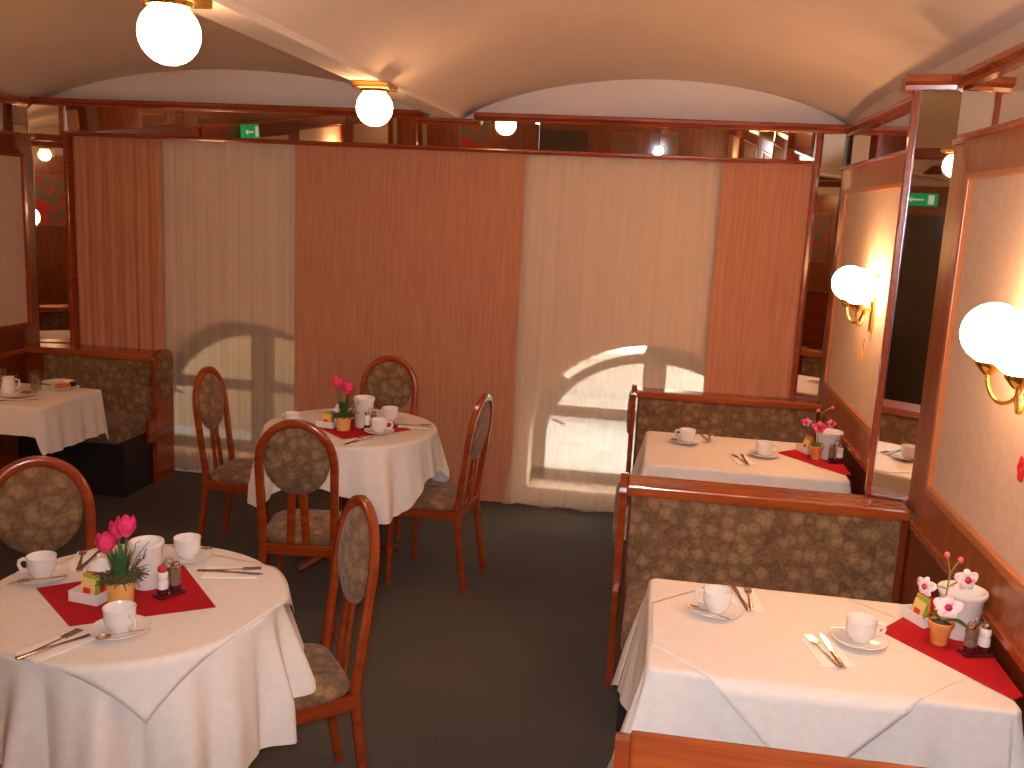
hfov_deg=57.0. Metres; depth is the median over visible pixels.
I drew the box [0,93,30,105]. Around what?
trim
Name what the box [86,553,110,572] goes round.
sugar pot
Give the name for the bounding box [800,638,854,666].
paper napkin
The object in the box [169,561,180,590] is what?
pepper shaker
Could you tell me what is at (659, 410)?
bench
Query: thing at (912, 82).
trim
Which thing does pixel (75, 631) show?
fork
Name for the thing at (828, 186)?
mirror
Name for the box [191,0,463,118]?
ceiling beam
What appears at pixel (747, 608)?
table knife
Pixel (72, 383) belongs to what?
pot
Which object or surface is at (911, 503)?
trim
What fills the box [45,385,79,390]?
plate
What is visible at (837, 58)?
ceiling
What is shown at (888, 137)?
mirror
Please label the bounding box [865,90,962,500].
mirror
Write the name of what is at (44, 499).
dining chair
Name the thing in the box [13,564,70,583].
saucer
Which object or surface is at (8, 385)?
coffee cup
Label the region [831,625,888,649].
saucer
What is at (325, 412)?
sachet
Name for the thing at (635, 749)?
bench
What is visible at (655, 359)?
window
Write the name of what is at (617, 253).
wall
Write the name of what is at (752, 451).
saucer
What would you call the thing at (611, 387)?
street
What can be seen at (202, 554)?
saucer
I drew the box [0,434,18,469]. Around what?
table
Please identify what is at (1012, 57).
trim
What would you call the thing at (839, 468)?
napkin
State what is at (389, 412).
coffee cup
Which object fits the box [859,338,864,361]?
flower ornament
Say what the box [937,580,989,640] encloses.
bucket
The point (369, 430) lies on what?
saucer
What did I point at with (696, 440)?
saucer
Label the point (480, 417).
cushion
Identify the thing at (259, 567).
fork
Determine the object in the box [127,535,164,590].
bucket
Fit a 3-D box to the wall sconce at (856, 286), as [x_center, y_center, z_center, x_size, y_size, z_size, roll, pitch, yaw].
[1.655,-0.410,4.552,0.189,0.308,0.404,4,11,8]
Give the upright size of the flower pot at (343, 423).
0.081 m
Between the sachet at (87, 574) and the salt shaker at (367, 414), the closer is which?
the sachet at (87, 574)
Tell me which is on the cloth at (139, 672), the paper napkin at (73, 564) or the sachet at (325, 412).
the paper napkin at (73, 564)
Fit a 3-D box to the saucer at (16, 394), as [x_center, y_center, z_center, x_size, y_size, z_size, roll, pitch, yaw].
[-2.792,0.061,5.323,0.158,0.018,0.158,4,11,8]
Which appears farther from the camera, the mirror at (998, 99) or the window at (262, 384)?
the window at (262, 384)
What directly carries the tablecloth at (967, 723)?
on the table
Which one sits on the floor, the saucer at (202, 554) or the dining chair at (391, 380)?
the dining chair at (391, 380)
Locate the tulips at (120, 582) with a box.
[91,515,148,602]
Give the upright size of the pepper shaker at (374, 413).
0.087 m
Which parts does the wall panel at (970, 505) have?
panel, dado rail, inlay moulding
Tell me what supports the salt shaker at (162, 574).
in the caddy at (170, 594)
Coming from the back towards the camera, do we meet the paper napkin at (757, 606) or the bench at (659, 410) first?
the bench at (659, 410)
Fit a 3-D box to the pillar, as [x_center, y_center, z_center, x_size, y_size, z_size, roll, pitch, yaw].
[1.577,-0.341,3.733,0.170,1.595,0.231,4,11,8]
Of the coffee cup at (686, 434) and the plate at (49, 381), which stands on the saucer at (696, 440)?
the coffee cup at (686, 434)
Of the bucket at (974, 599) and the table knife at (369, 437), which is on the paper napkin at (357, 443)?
the table knife at (369, 437)
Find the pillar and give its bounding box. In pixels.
[865,92,913,490]
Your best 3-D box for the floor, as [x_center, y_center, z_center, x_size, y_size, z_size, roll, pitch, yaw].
[-1.461,1.623,1.861,5.895,0.100,10.400,4,11,8]
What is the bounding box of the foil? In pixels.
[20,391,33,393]
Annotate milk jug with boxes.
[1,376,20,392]
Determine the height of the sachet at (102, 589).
0.079 m
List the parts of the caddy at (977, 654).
wire handle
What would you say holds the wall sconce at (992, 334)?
attached to the wall panel at (970, 505)
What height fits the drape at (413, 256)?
2.288 m
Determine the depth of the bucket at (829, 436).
4.77 m
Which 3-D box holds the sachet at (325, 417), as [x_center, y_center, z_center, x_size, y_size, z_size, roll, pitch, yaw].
[-0.977,0.191,4.948,0.052,0.063,0.017,7,11,22]
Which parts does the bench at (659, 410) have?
panel, backrest, rail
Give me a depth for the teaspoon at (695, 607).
2.84 m
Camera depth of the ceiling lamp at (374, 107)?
4.23 m
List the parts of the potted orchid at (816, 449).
orchid flower, flower pot, orchid flower, stem, orchid flower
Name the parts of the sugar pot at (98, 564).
pot, lid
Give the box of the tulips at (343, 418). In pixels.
[331,376,360,430]
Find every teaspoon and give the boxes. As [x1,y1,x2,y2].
[16,575,66,582]
[96,628,149,639]
[172,546,212,549]
[688,604,729,619]
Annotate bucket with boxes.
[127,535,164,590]
[353,395,374,427]
[816,428,843,459]
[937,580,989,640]
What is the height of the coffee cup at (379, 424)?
0.067 m
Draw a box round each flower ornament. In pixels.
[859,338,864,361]
[1017,456,1023,482]
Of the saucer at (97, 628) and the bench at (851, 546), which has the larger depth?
the bench at (851, 546)
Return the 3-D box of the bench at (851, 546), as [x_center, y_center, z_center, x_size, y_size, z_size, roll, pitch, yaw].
[0.974,0.853,3.889,1.144,0.905,1.070,4,11,8]
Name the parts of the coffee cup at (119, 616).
handle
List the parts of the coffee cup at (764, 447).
handle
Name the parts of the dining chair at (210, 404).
leg, frame, seat frame, leg, seat, leg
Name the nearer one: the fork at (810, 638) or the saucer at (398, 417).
the fork at (810, 638)
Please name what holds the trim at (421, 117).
attached to the wall at (617, 253)
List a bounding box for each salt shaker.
[157,565,168,595]
[364,411,369,427]
[836,444,843,461]
[977,621,991,652]
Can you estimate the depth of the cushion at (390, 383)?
5.82 m
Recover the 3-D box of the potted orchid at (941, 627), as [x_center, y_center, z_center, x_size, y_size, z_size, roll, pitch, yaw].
[1.242,0.614,2.703,0.158,0.278,0.072,7,12,24]
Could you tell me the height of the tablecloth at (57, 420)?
0.318 m
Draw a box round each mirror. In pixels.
[0,102,26,132]
[27,104,69,341]
[794,134,845,398]
[847,112,909,164]
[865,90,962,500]
[957,64,1023,134]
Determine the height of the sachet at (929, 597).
0.079 m
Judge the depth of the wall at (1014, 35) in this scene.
3.43 m
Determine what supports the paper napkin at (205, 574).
on the cloth at (139, 672)
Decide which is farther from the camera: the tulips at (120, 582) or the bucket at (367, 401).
the bucket at (367, 401)
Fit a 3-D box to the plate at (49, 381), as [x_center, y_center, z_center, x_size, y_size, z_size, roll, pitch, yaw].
[-2.754,-0.009,5.721,0.184,0.014,0.184,4,11,8]
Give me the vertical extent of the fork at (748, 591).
0.006 m
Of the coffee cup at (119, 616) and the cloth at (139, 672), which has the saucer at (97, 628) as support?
the coffee cup at (119, 616)
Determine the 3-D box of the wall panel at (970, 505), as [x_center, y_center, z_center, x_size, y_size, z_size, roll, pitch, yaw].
[1.376,0.433,2.475,0.055,2.285,2.192,4,11,8]
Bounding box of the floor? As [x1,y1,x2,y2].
[0,470,625,767]
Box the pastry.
[54,382,70,388]
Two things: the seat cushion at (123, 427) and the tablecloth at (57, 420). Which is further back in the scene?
the seat cushion at (123, 427)
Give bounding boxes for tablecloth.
[0,382,108,454]
[0,544,315,767]
[247,408,448,523]
[611,579,1023,767]
[624,431,850,539]
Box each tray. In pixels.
[68,584,107,605]
[315,418,336,428]
[796,444,810,454]
[899,604,929,627]
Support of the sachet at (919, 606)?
in the tray at (905, 610)
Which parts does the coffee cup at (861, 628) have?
handle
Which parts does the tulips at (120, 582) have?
stem, stem, stem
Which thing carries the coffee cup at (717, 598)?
on the saucer at (734, 610)
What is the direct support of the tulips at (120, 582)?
on the napkin at (194, 598)
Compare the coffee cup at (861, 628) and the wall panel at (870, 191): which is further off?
the wall panel at (870, 191)
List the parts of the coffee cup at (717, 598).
handle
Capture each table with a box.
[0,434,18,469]
[296,497,399,572]
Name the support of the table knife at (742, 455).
on the paper napkin at (738, 461)
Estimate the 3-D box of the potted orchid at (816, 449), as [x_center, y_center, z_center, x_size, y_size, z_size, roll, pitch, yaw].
[1.545,0.242,4.770,0.164,0.280,0.072,8,12,25]
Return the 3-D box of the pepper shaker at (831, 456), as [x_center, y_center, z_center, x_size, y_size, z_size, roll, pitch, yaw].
[1.603,0.342,4.720,0.032,0.087,0.032,2,11,-6]
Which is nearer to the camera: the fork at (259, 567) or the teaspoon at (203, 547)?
the fork at (259, 567)
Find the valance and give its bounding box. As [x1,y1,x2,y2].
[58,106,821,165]
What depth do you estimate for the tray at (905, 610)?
2.86 m
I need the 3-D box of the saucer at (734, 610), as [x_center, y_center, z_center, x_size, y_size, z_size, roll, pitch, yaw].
[0.621,0.688,2.867,0.158,0.018,0.158,4,11,8]
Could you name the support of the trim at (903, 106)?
attached to the wall at (1014, 35)
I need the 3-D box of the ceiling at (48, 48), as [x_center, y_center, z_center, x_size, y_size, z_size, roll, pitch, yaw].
[-2.571,-1.128,1.424,2.855,0.355,9.760,4,11,8]
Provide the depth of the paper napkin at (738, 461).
4.68 m
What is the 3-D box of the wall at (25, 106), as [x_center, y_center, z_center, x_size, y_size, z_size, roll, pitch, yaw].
[-4.060,-0.164,2.020,0.150,3.100,10.120,4,11,8]
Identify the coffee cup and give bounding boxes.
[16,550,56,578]
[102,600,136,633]
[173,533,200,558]
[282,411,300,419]
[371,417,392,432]
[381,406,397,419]
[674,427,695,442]
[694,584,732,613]
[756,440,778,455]
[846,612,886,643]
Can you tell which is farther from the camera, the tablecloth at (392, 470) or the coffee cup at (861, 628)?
the tablecloth at (392, 470)
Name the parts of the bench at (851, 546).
panel, seat, backrest, rail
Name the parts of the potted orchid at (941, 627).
orchid flower, flower pot, stem, orchid flower, orchid flower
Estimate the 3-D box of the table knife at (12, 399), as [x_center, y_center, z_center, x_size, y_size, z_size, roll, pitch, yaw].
[-2.729,0.088,5.214,0.210,0.009,0.018,-2,12,-26]
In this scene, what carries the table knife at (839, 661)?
on the paper napkin at (825, 661)
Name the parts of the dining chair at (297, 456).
leg, leg, frame, seat frame, seat, leg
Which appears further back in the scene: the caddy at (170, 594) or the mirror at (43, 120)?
the mirror at (43, 120)
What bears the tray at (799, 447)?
on the napkin at (839, 468)
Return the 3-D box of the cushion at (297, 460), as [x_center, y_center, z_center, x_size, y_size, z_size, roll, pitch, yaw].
[-0.934,0.335,4.088,0.292,0.316,0.065,3,11,2]
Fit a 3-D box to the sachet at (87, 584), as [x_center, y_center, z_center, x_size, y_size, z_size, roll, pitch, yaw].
[-1.226,0.594,2.724,0.052,0.063,0.017,8,12,25]
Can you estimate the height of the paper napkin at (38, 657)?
0.003 m
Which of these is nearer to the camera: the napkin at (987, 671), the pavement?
the napkin at (987, 671)
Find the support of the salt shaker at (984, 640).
in the caddy at (977, 654)
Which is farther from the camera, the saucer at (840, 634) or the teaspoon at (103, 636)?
the saucer at (840, 634)
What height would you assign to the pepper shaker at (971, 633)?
0.087 m
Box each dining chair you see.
[0,455,96,554]
[192,366,268,563]
[248,495,379,767]
[254,419,355,643]
[339,355,417,539]
[386,393,492,595]
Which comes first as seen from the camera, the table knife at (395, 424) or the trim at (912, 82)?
the trim at (912, 82)
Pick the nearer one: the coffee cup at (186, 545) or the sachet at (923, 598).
the sachet at (923, 598)
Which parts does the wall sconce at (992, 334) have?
glass globe, glass globe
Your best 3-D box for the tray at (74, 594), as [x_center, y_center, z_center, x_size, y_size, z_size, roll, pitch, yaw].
[-1.224,0.611,2.741,0.100,0.032,0.068,6,11,16]
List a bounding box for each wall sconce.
[832,266,878,331]
[960,303,1023,414]
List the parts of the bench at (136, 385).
seat, rail, backrest, panel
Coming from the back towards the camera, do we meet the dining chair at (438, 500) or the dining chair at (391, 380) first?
the dining chair at (391, 380)
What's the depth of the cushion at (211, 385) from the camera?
5.15 m
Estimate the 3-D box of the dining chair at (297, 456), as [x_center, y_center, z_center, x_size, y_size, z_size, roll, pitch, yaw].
[-0.943,0.615,4.343,0.412,1.026,0.478,3,11,2]
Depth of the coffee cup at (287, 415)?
4.91 m
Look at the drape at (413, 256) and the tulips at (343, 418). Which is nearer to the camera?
the tulips at (343, 418)
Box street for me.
[550,346,703,424]
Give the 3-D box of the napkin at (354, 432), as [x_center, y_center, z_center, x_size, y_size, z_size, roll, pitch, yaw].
[-0.800,0.229,4.997,0.416,0.002,0.360,-6,14,-39]
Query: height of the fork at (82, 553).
0.006 m
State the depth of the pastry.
5.56 m
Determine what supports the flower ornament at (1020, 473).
attached to the wall panel at (970, 505)
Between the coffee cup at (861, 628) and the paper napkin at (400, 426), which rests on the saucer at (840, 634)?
the coffee cup at (861, 628)
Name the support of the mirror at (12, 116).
attached to the wall at (25, 106)
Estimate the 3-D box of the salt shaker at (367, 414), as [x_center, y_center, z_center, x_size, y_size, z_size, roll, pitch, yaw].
[-0.758,0.188,4.926,0.032,0.087,0.032,-6,14,-41]
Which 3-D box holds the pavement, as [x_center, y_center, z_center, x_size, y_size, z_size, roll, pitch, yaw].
[1.486,0.341,10.323,18.000,0.300,7.580,4,11,8]
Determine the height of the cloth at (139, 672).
0.154 m
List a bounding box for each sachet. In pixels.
[80,577,95,594]
[85,572,99,594]
[86,571,105,592]
[321,414,330,421]
[324,411,332,421]
[802,439,809,447]
[911,597,926,616]
[917,593,930,617]
[918,592,930,617]
[919,592,933,616]
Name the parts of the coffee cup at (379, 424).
handle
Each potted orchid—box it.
[801,406,835,459]
[917,552,978,646]
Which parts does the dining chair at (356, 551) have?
seat, seat frame, leg, frame, leg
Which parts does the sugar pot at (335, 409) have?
lid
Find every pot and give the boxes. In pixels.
[69,381,76,386]
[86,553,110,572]
[106,582,134,602]
[331,404,339,419]
[336,416,350,430]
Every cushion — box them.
[83,412,151,443]
[199,373,223,428]
[263,428,329,494]
[338,506,368,603]
[366,362,411,409]
[469,401,489,459]
[621,582,647,650]
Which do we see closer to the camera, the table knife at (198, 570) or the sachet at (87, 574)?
the sachet at (87, 574)
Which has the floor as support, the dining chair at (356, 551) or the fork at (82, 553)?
the dining chair at (356, 551)
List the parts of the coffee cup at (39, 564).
handle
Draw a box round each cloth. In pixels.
[0,544,293,722]
[651,584,967,757]
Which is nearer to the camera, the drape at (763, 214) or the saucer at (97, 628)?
the saucer at (97, 628)
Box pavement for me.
[175,418,635,471]
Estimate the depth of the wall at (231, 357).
8.08 m
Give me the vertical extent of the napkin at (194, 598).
0.002 m
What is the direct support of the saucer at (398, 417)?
on the napkin at (354, 432)
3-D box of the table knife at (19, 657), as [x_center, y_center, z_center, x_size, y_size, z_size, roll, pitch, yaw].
[-1.180,0.678,2.450,0.018,0.009,0.210,11,13,38]
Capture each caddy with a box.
[153,557,185,600]
[825,440,844,463]
[958,616,993,657]
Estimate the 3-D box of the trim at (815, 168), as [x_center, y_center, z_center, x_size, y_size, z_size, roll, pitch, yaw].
[1.761,-0.204,5.841,0.025,2.240,0.080,4,11,8]
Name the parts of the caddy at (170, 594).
wire handle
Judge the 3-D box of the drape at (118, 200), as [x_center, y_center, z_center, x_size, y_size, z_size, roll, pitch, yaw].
[-2.709,-0.540,6.520,0.632,2.280,0.029,4,11,8]
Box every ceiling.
[0,0,350,97]
[231,0,1023,124]
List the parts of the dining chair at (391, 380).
leg, frame, leg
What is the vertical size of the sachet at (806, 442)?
0.063 m
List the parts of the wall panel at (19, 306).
panel, dado rail, inlay moulding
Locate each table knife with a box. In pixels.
[0,399,37,400]
[15,634,90,659]
[76,550,100,571]
[197,569,262,574]
[344,437,373,444]
[395,424,430,426]
[731,584,750,611]
[740,454,748,464]
[820,633,845,668]
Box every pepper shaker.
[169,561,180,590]
[371,411,376,426]
[828,444,835,461]
[963,621,977,653]
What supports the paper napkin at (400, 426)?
on the tablecloth at (392, 470)
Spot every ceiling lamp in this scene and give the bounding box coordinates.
[136,0,212,65]
[351,80,397,126]
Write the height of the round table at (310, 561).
0.766 m
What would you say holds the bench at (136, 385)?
on the floor
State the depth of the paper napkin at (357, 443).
4.68 m
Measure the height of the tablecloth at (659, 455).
0.380 m
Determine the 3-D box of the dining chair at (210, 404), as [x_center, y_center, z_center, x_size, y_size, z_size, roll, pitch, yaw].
[-1.476,0.425,5.218,0.478,1.026,0.412,4,11,8]
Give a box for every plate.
[41,379,74,384]
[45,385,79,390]
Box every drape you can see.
[72,136,164,349]
[295,145,526,502]
[703,162,812,397]
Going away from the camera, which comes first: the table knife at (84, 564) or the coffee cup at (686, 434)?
the table knife at (84, 564)
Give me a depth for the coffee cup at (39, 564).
2.85 m
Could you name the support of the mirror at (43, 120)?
attached to the wall panel at (19, 306)
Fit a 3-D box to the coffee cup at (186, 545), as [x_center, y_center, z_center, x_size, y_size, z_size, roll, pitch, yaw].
[-1.069,0.531,3.084,0.104,0.067,0.087,7,11,23]
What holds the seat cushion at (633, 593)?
on the bench at (851, 546)
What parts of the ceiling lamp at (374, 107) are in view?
glass globe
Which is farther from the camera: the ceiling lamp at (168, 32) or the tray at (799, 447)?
the tray at (799, 447)
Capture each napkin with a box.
[14,632,94,663]
[36,565,215,625]
[67,550,105,570]
[201,567,259,578]
[314,419,410,438]
[341,437,374,445]
[398,425,429,428]
[696,434,716,442]
[728,455,755,464]
[730,587,763,611]
[778,449,850,474]
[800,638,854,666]
[880,610,1022,699]
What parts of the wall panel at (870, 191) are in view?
dado rail, panel, inlay moulding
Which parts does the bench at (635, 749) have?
panel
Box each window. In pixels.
[173,322,294,451]
[531,346,705,484]
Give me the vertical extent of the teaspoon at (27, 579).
0.008 m
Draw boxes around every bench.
[18,342,174,496]
[605,472,910,735]
[607,730,924,767]
[625,384,820,523]
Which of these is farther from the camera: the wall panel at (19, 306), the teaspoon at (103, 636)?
the wall panel at (19, 306)
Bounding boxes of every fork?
[22,628,83,658]
[76,548,87,569]
[201,566,260,571]
[744,586,753,610]
[804,635,839,666]
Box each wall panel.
[0,130,39,382]
[817,149,905,496]
[906,117,1023,734]
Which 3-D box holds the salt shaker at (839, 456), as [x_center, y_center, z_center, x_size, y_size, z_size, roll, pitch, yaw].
[1.644,0.343,4.724,0.032,0.087,0.032,2,11,-6]
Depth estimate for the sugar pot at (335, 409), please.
5.09 m
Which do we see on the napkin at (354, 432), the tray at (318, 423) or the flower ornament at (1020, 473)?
the tray at (318, 423)
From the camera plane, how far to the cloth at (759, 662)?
2.54 m
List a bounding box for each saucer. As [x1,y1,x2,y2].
[2,391,30,397]
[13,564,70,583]
[88,615,150,639]
[162,546,212,562]
[364,427,394,434]
[377,415,404,421]
[673,437,701,444]
[690,597,742,618]
[748,449,779,457]
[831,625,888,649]
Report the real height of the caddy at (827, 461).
0.117 m
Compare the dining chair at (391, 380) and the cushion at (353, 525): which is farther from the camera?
the dining chair at (391, 380)
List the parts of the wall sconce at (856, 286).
glass globe, glass globe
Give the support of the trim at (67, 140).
attached to the wall at (617, 253)
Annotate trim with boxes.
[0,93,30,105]
[28,97,848,133]
[62,135,79,343]
[789,166,818,398]
[843,96,911,136]
[898,138,964,603]
[900,74,962,93]
[952,41,1023,88]
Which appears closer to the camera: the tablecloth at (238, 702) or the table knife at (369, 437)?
the tablecloth at (238, 702)
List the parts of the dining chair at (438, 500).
leg, leg, seat frame, seat, leg, frame, leg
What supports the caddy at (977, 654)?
on the napkin at (987, 671)
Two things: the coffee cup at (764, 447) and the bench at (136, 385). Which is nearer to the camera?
the coffee cup at (764, 447)
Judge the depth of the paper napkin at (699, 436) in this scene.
5.12 m
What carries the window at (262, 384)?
in the wall at (617, 253)
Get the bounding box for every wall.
[25,106,27,132]
[51,69,847,511]
[174,335,294,430]
[845,21,1023,519]

